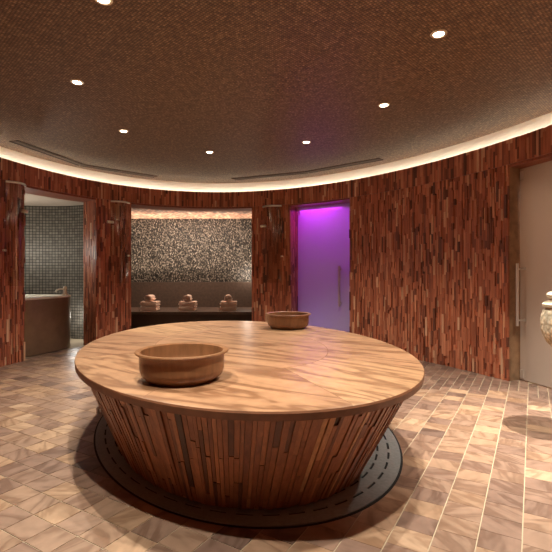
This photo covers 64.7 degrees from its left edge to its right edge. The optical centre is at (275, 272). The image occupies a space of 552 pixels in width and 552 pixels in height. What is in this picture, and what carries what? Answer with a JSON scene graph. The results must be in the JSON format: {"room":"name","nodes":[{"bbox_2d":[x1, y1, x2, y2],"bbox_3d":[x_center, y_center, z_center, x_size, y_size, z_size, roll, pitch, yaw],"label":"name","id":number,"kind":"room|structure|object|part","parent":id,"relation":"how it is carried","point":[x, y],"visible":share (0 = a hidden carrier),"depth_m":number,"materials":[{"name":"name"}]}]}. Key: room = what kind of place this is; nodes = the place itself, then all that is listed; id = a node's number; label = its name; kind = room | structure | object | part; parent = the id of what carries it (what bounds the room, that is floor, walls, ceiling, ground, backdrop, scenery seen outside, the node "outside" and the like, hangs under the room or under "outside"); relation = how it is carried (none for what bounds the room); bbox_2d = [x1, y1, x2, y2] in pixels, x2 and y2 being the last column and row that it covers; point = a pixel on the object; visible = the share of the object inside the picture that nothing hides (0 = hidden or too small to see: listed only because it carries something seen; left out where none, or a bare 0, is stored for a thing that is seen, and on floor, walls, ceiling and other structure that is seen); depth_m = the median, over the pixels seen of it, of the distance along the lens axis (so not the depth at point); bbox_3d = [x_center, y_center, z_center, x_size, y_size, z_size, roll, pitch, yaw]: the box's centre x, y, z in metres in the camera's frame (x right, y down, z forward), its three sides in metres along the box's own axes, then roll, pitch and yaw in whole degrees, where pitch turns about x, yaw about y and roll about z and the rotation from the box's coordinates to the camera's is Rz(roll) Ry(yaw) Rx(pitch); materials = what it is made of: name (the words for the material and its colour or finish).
{"room":"spa","nodes":[
{"label":"spa","id":0,"kind":"room"},
{"bbox_2d":[0,179,24,366],"bbox_3d":[-3.609,0.003,4.221,0.631,2.334,3.351,0,0,0],"label":"wall","id":1,"kind":"structure","parent":0,"point":[12,221],"depth_m":5.59,"materials":[{"name":"brown wood"}]},
{"bbox_2d":[2,180,27,250],"bbox_3d":[-3.304,-0.493,5.597,0.136,1.327,0.369,0,0,13],"label":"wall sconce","id":2,"kind":"object","parent":1,"relation":"attached to","point":[7,181],"visible":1,"depth_m":5.54,"materials":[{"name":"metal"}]},
{"bbox_3d":[-3.295,-1.142,5.577,0.109,0.030,0.318,0,0,15],"label":"rail","id":3,"kind":"part","parent":2,"relation":"part of","materials":[{"name":"silver metal"}]},
{"bbox_2d":[24,193,82,205],"bbox_3d":[-4.221,-1.190,6.300,2.708,0.001,3.150,0,0,0],"label":"ceiling","id":4,"kind":"structure","parent":0,"point":[29,199],"depth_m":7.29,"materials":[{"name":"beige paint"}]},
{"bbox_2d":[24,205,83,338],"bbox_3d":[-4.432,-0.010,6.466,2.274,2.360,3.200,0,0,21],"label":"wall","id":5,"kind":"structure","parent":0,"point":[53,235],"depth_m":7.77,"materials":[{"name":"tile"}]},
{"bbox_2d":[83,198,130,344],"bbox_3d":[-2.743,0.003,7.157,0.398,2.334,0.683,0,0,43],"label":"wall","id":6,"kind":"structure","parent":0,"point":[106,246],"depth_m":6.99,"materials":[{"name":"brown wood"}]},
{"bbox_2d":[107,200,129,256],"bbox_3d":[-2.518,-0.493,7.034,0.379,1.327,0.134,0,0,-43],"label":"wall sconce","id":7,"kind":"object","parent":6,"relation":"attached to","point":[108,221],"visible":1,"depth_m":6.97,"materials":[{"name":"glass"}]},
{"bbox_3d":[-2.496,-1.142,7.035,0.327,0.030,0.107,0,0,-45],"label":"rail","id":8,"kind":"part","parent":7,"relation":"part of","materials":[{"name":"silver metal"}]},
{"bbox_2d":[131,219,251,281],"bbox_3d":[-2.050,-0.010,9.670,3.500,2.360,0.100,0,0,0],"label":"wall","id":9,"kind":"structure","parent":0,"point":[162,250],"depth_m":9.62,"materials":[{"name":"tile"}]},
{"bbox_2d":[131,208,251,218],"bbox_3d":[-1.995,-1.190,8.543,3.610,0.001,2.353,0,0,0],"label":"ceiling","id":10,"kind":"structure","parent":0,"point":[136,213],"depth_m":8.92,"materials":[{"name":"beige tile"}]},
{"bbox_2d":[252,204,297,321],"bbox_3d":[-0.023,0.003,7.719,0.822,2.334,0.406,0,0,22],"label":"wall","id":11,"kind":"structure","parent":0,"point":[274,276],"depth_m":7.56,"materials":[{"name":"brown wood"}]},
{"bbox_2d":[260,205,282,256],"bbox_3d":[-0.093,-0.493,7.484,0.420,1.327,0.134,0,0,23],"label":"glass screen","id":12,"kind":"object","parent":11,"relation":"attached to","point":[265,205],"visible":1,"depth_m":7.45,"materials":[{"name":"glass"}]},
{"bbox_3d":[-0.083,-1.142,7.465,0.366,0.030,0.107,0,0,22],"label":"rail","id":13,"kind":"part","parent":12,"relation":"part of","materials":[{"name":"silver metal"}]},
{"bbox_2d":[0,0,551,182],"bbox_3d":[-0.283,-1.645,3.318,7.051,0.050,9.573,0,0,0],"label":"ceiling","id":14,"kind":"structure","parent":0,"point":[245,82],"depth_m":3.68,"materials":[{"name":"paint"}]},
{"bbox_2d":[70,79,83,84],"bbox_3d":[-1.691,-1.617,3.706,0.110,0.006,0.110,0,0,0],"label":"recessed light","id":15,"kind":"object","parent":14,"relation":"in","point":[73,81],"visible":1,"depth_m":3.70,"materials":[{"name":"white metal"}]},
{"bbox_2d":[9,140,157,177],"bbox_3d":[-2.779,-1.616,6.447,0.494,0.008,2.378,0,0,31],"label":"ceiling vent","id":16,"kind":"object","parent":14,"relation":"in","point":[17,142],"visible":1,"depth_m":6.27,"materials":[{"name":"brown metal"}]},
{"bbox_2d":[95,0,112,4],"bbox_3d":[-1.023,-1.617,2.582,0.110,0.006,0.110,0,0,0],"label":"recessed light","id":17,"kind":"object","parent":14,"relation":"in","point":[102,2],"visible":1,"depth_m":2.60,"materials":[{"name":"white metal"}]},
{"bbox_2d":[118,129,128,132],"bbox_3d":[-1.742,-1.617,4.981,0.110,0.006,0.110,0,0,0],"label":"recessed light","id":18,"kind":"object","parent":14,"relation":"in","point":[120,130],"visible":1,"depth_m":4.99,"materials":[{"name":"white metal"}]},
{"bbox_2d":[0,112,551,191],"bbox_3d":[-0.283,-1.510,3.318,7.258,0.280,9.596,0,0,0],"label":"light","id":19,"kind":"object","parent":14,"relation":"attached to","point":[543,121],"depth_m":6.62,"materials":[{"name":"beige paint"}]},
{"bbox_2d":[231,158,382,179],"bbox_3d":[0.428,-1.616,6.955,2.635,0.008,0.327,0,0,31],"label":"ceiling vent","id":20,"kind":"object","parent":14,"relation":"in","point":[375,159],"visible":1,"depth_m":6.90,"materials":[{"name":"brown metal"}]},
{"bbox_2d":[378,103,389,107],"bbox_3d":[1.043,-1.617,4.212,0.110,0.006,0.110,0,0,0],"label":"recessed light","id":21,"kind":"object","parent":14,"relation":"in","point":[382,105],"visible":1,"depth_m":4.21,"materials":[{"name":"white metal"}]},
{"bbox_2d":[430,29,446,38],"bbox_3d":[1.104,-1.617,2.957,0.110,0.006,0.110,0,0,0],"label":"recessed light","id":22,"kind":"object","parent":14,"relation":"in","point":[440,33],"visible":1,"depth_m":2.95,"materials":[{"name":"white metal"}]},
{"bbox_2d":[0,338,551,551],"bbox_3d":[-0.350,1.200,4.400,11.700,0.060,13.200,0,0,0],"label":"floor","id":23,"kind":"structure","parent":0,"point":[476,474],"depth_m":2.39,"materials":[{"name":"tile"}]},
{"bbox_2d":[24,294,70,356],"bbox_3d":[-4.001,0.756,6.557,1.577,0.807,1.152,0,0,0],"label":"tub","id":24,"kind":"object","parent":23,"relation":"on","point":[46,316],"visible":0.64,"depth_m":6.33,"materials":[{"name":"brown metal"}]},
{"bbox_2d":[55,286,68,294],"bbox_3d":[-3.345,0.281,6.813,0.190,0.145,0.099,0,0,-9],"label":"tap","id":25,"kind":"object","parent":24,"relation":"on","point":[64,288],"visible":0.95,"depth_m":6.80,"materials":[{"name":"beige metal"}]},
{"bbox_2d":[131,282,251,328],"bbox_3d":[-2.016,0.688,8.971,3.282,0.965,1.282,0,0,0],"label":"bench","id":26,"kind":"object","parent":23,"relation":"on","point":[208,296],"visible":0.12,"depth_m":9.50,"materials":[{"name":"stone"}]},
{"bbox_2d":[139,306,159,310],"bbox_3d":[-2.495,0.703,8.620,0.334,0.090,0.266,0,0,1],"label":"folded towel","id":27,"kind":"object","parent":26,"relation":"on","point":[143,308],"visible":0.93,"depth_m":8.49,"materials":[{"name":"beige fabric"}]},
{"bbox_2d":[140,301,159,305],"bbox_3d":[-2.489,0.609,8.624,0.334,0.090,0.266,0,0,2],"label":"folded towel","id":28,"kind":"object","parent":27,"relation":"on","point":[143,303],"visible":0.99,"depth_m":8.50,"materials":[{"name":"beige fabric"}]},
{"bbox_2d":[144,295,155,300],"bbox_3d":[-2.489,0.499,8.620,0.156,0.123,0.244,0,0,6],"label":"rolled towel","id":29,"kind":"object","parent":28,"relation":"on","point":[147,297],"visible":1,"depth_m":8.52,"materials":[{"name":"beige fabric"}]},
{"bbox_2d":[178,306,196,310],"bbox_3d":[-1.748,0.703,8.620,0.334,0.090,0.266,0,0,0],"label":"folded towel","id":30,"kind":"object","parent":26,"relation":"on","point":[181,308],"visible":0.94,"depth_m":8.49,"materials":[{"name":"beige fabric"}]},
{"bbox_2d":[178,301,196,305],"bbox_3d":[-1.742,0.609,8.624,0.334,0.090,0.266,0,0,0],"label":"folded towel","id":31,"kind":"object","parent":30,"relation":"on","point":[181,303],"visible":0.98,"depth_m":8.49,"materials":[{"name":"beige fabric"}]},
{"bbox_2d":[183,295,192,300],"bbox_3d":[-1.741,0.499,8.620,0.156,0.123,0.244,0,0,0],"label":"rolled towel","id":32,"kind":"object","parent":31,"relation":"on","point":[186,297],"visible":1,"depth_m":8.50,"materials":[{"name":"beige fabric"}]},
{"bbox_3d":[-1.986,0.775,8.915,3.222,0.050,1.170,0,0,0],"label":"seat","id":33,"kind":"part","parent":26,"relation":"part of","materials":[{"name":"stone"}]},
{"bbox_3d":[-2.016,0.688,9.556,3.282,0.965,0.112,0,0,0],"label":"backrest","id":34,"kind":"part","parent":26,"relation":"part of","materials":[{"name":"stone"}]},
{"bbox_2d":[219,306,236,310],"bbox_3d":[-0.945,0.703,8.620,0.334,0.090,0.266,0,0,-1],"label":"folded towel","id":35,"kind":"object","parent":26,"relation":"on","point":[222,308],"visible":0.97,"depth_m":8.49,"materials":[{"name":"beige fabric"}]},
{"bbox_2d":[220,301,236,305],"bbox_3d":[-0.939,0.609,8.624,0.334,0.090,0.266,0,0,-2],"label":"folded towel","id":36,"kind":"object","parent":35,"relation":"on","point":[223,303],"visible":0.99,"depth_m":8.50,"materials":[{"name":"beige fabric"}]},
{"bbox_2d":[225,295,231,300],"bbox_3d":[-0.939,0.499,8.620,0.156,0.123,0.244,0,0,-6],"label":"rolled towel","id":37,"kind":"object","parent":36,"relation":"on","point":[227,298],"visible":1,"depth_m":8.50,"materials":[{"name":"beige fabric"}]},
{"bbox_2d":[94,415,402,528],"bbox_3d":[-0.296,1.168,3.550,2.302,0.008,3.126,0,0,0],"label":"floor drain","id":38,"kind":"object","parent":23,"relation":"on","point":[383,469],"visible":0.26,"depth_m":2.26,"materials":[{"name":"grey metal"}]},
{"bbox_2d":[74,321,424,509],"bbox_3d":[-0.296,0.868,3.470,2.483,0.604,3.371,0,0,0],"label":"wooden table","id":39,"kind":"object","parent":23,"relation":"on","point":[291,418],"visible":0.91,"depth_m":2.14,"materials":[{"name":"wood"}]},
{"bbox_2d":[134,342,227,386],"bbox_3d":[-0.500,0.488,2.330,0.490,0.156,0.490,0,0,0],"label":"bowl","id":40,"kind":"object","parent":39,"relation":"on","point":[183,363],"visible":1,"depth_m":2.17,"materials":[{"name":"wood"}]},
{"bbox_2d":[265,311,310,329],"bbox_3d":[0.123,0.491,4.470,0.470,0.150,0.470,0,0,16],"label":"bowl","id":41,"kind":"object","parent":39,"relation":"on","point":[282,320],"visible":1,"depth_m":4.30,"materials":[{"name":"wood"}]},
{"bbox_3d":[2.170,0.875,3.200,0.210,0.590,0.210,0,0,0],"label":"pedestal","id":42,"kind":"object","parent":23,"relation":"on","visible":0},
{"bbox_2d":[540,291,551,345],"bbox_3d":[2.170,0.322,3.200,0.399,0.515,0.399,0,0,0],"label":"urn","id":43,"kind":"object","parent":42,"relation":"on","point":[546,315],"visible":1,"depth_m":3.20,"materials":[{"name":"ceramic"}]},
{"bbox_3d":[2.170,0.161,3.200,0.376,0.194,0.376,0,0,0],"label":"lid","id":44,"kind":"part","parent":43,"relation":"part of","materials":[{"name":"beige stone"}]},
{"bbox_2d":[349,165,509,380],"bbox_3d":[2.017,0.003,5.882,0.515,2.334,2.618,0,0,-33],"label":"wall","id":45,"kind":"structure","parent":0,"point":[429,271],"depth_m":5.56,"materials":[{"name":"brown wood"}]},
{"bbox_2d":[298,203,349,331],"bbox_3d":[0.854,0.015,7.311,1.152,2.286,0.160,0,0,36],"label":"door","id":46,"kind":"structure","parent":45,"relation":"in","point":[323,231],"depth_m":7.33,"materials":[{"name":"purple glass"}]},
{"bbox_3d":[1.040,0.220,7.122,0.048,0.660,0.074,0,0,36],"label":"handle","id":47,"kind":"part","parent":46,"relation":"part of","materials":[{"name":"silver metal"}]},
{"bbox_2d":[509,167,521,380],"bbox_3d":[2.680,0.015,4.781,0.356,2.310,0.021,0,0,-22],"label":"trim","id":48,"kind":"structure","parent":45,"relation":"attached to","point":[514,173],"depth_m":4.74,"materials":[{"name":"wood"}]},
{"bbox_3d":[-0.155,0.003,1.051,7.002,2.334,5.062,0,0,0],"label":"wall","id":49,"kind":"structure","parent":0,"visible":0},
{"bbox_2d":[0,125,551,211],"bbox_3d":[-0.283,-1.285,3.319,7.338,0.289,9.673,0,0,0],"label":"trim","id":50,"kind":"structure","parent":49,"relation":"attached to","point":[532,148],"depth_m":6.44,"materials":[{"name":"brown wood"}]},
{"bbox_2d":[516,160,551,387],"bbox_3d":[2.841,0.015,4.150,0.242,2.286,1.252,0,0,-16],"label":"door","id":51,"kind":"structure","parent":49,"relation":"in","point":[535,268],"depth_m":4.57,"materials":[{"name":"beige glass"}]},
{"bbox_3d":[2.620,0.235,4.672,0.115,0.670,0.038,0,0,-16],"label":"handle","id":52,"kind":"part","parent":51,"relation":"part of","materials":[{"name":"silver metal"}]}
]}

